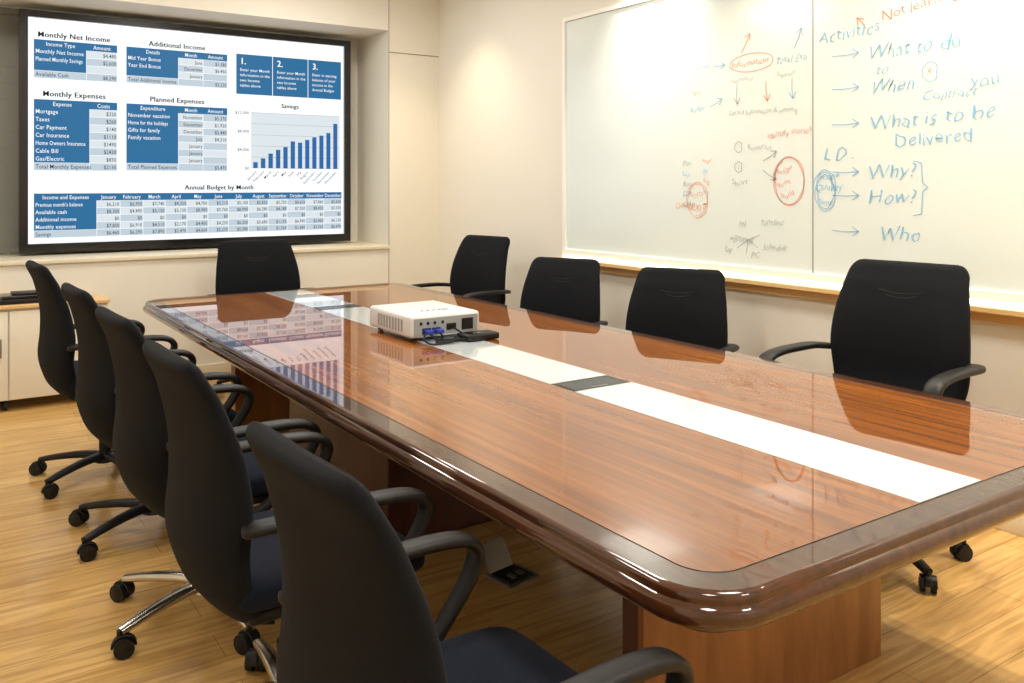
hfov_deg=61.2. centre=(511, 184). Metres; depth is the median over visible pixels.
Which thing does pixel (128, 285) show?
wall
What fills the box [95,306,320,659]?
office chair
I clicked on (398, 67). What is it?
wall
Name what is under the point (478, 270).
office chair
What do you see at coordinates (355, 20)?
soffit
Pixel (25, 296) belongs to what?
stack
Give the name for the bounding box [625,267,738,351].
office chair
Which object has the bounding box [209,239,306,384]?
office chair
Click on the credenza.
(21, 375)
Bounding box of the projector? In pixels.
[370,300,498,345]
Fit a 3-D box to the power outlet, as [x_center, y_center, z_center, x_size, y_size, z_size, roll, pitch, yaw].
[-0.015,1.400,3.224,0.150,0.100,0.201,0,0,-44]
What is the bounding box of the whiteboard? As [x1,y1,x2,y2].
[561,0,1023,326]
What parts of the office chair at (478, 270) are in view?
arm, arm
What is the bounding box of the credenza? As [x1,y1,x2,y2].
[0,294,109,410]
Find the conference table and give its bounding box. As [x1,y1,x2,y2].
[143,283,1023,682]
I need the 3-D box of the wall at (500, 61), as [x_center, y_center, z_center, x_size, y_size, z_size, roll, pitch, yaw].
[1.620,-0.150,4.402,0.100,3.200,9.500,0,0,-34]
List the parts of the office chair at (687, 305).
arm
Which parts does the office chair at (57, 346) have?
seat, arm, arm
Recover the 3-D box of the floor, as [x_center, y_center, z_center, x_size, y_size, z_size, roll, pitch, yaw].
[-0.517,1.500,2.966,5.250,0.100,9.500,0,0,-34]
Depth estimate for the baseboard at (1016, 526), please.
3.59 m
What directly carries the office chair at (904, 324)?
on the floor
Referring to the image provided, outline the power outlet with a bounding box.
[482,536,540,589]
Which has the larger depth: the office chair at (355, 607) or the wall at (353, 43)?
the wall at (353, 43)
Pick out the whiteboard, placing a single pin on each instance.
(777, 147)
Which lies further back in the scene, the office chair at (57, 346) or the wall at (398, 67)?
the wall at (398, 67)
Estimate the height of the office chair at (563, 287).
0.985 m
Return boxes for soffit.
[0,0,387,40]
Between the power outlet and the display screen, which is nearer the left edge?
the display screen
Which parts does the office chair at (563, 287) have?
arm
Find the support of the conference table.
on the floor
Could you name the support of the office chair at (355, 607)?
on the floor
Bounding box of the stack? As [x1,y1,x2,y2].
[0,290,66,304]
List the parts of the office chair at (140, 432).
arm, arm, seat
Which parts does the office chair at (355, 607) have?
arm, seat, arm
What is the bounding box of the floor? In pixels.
[0,380,1023,682]
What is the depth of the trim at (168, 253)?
6.51 m
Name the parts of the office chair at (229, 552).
arm, seat, arm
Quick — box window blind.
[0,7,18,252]
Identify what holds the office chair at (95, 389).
on the floor
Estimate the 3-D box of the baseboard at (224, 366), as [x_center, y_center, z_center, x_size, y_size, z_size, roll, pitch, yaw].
[-2.750,1.405,6.275,5.035,0.090,0.015,0,0,-34]
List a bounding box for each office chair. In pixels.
[25,260,177,499]
[61,282,241,561]
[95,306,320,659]
[142,339,433,682]
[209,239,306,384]
[246,421,694,682]
[412,235,510,304]
[520,257,607,325]
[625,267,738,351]
[759,259,985,593]
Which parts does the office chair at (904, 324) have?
arm, arm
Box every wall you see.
[0,5,356,254]
[0,249,387,364]
[357,0,438,290]
[439,0,1023,412]
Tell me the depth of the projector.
3.95 m
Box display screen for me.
[18,8,350,253]
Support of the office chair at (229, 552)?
on the floor
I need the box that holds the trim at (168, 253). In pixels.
[0,241,388,265]
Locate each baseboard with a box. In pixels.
[196,362,230,372]
[996,516,1023,536]
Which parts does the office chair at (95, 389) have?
arm, arm, seat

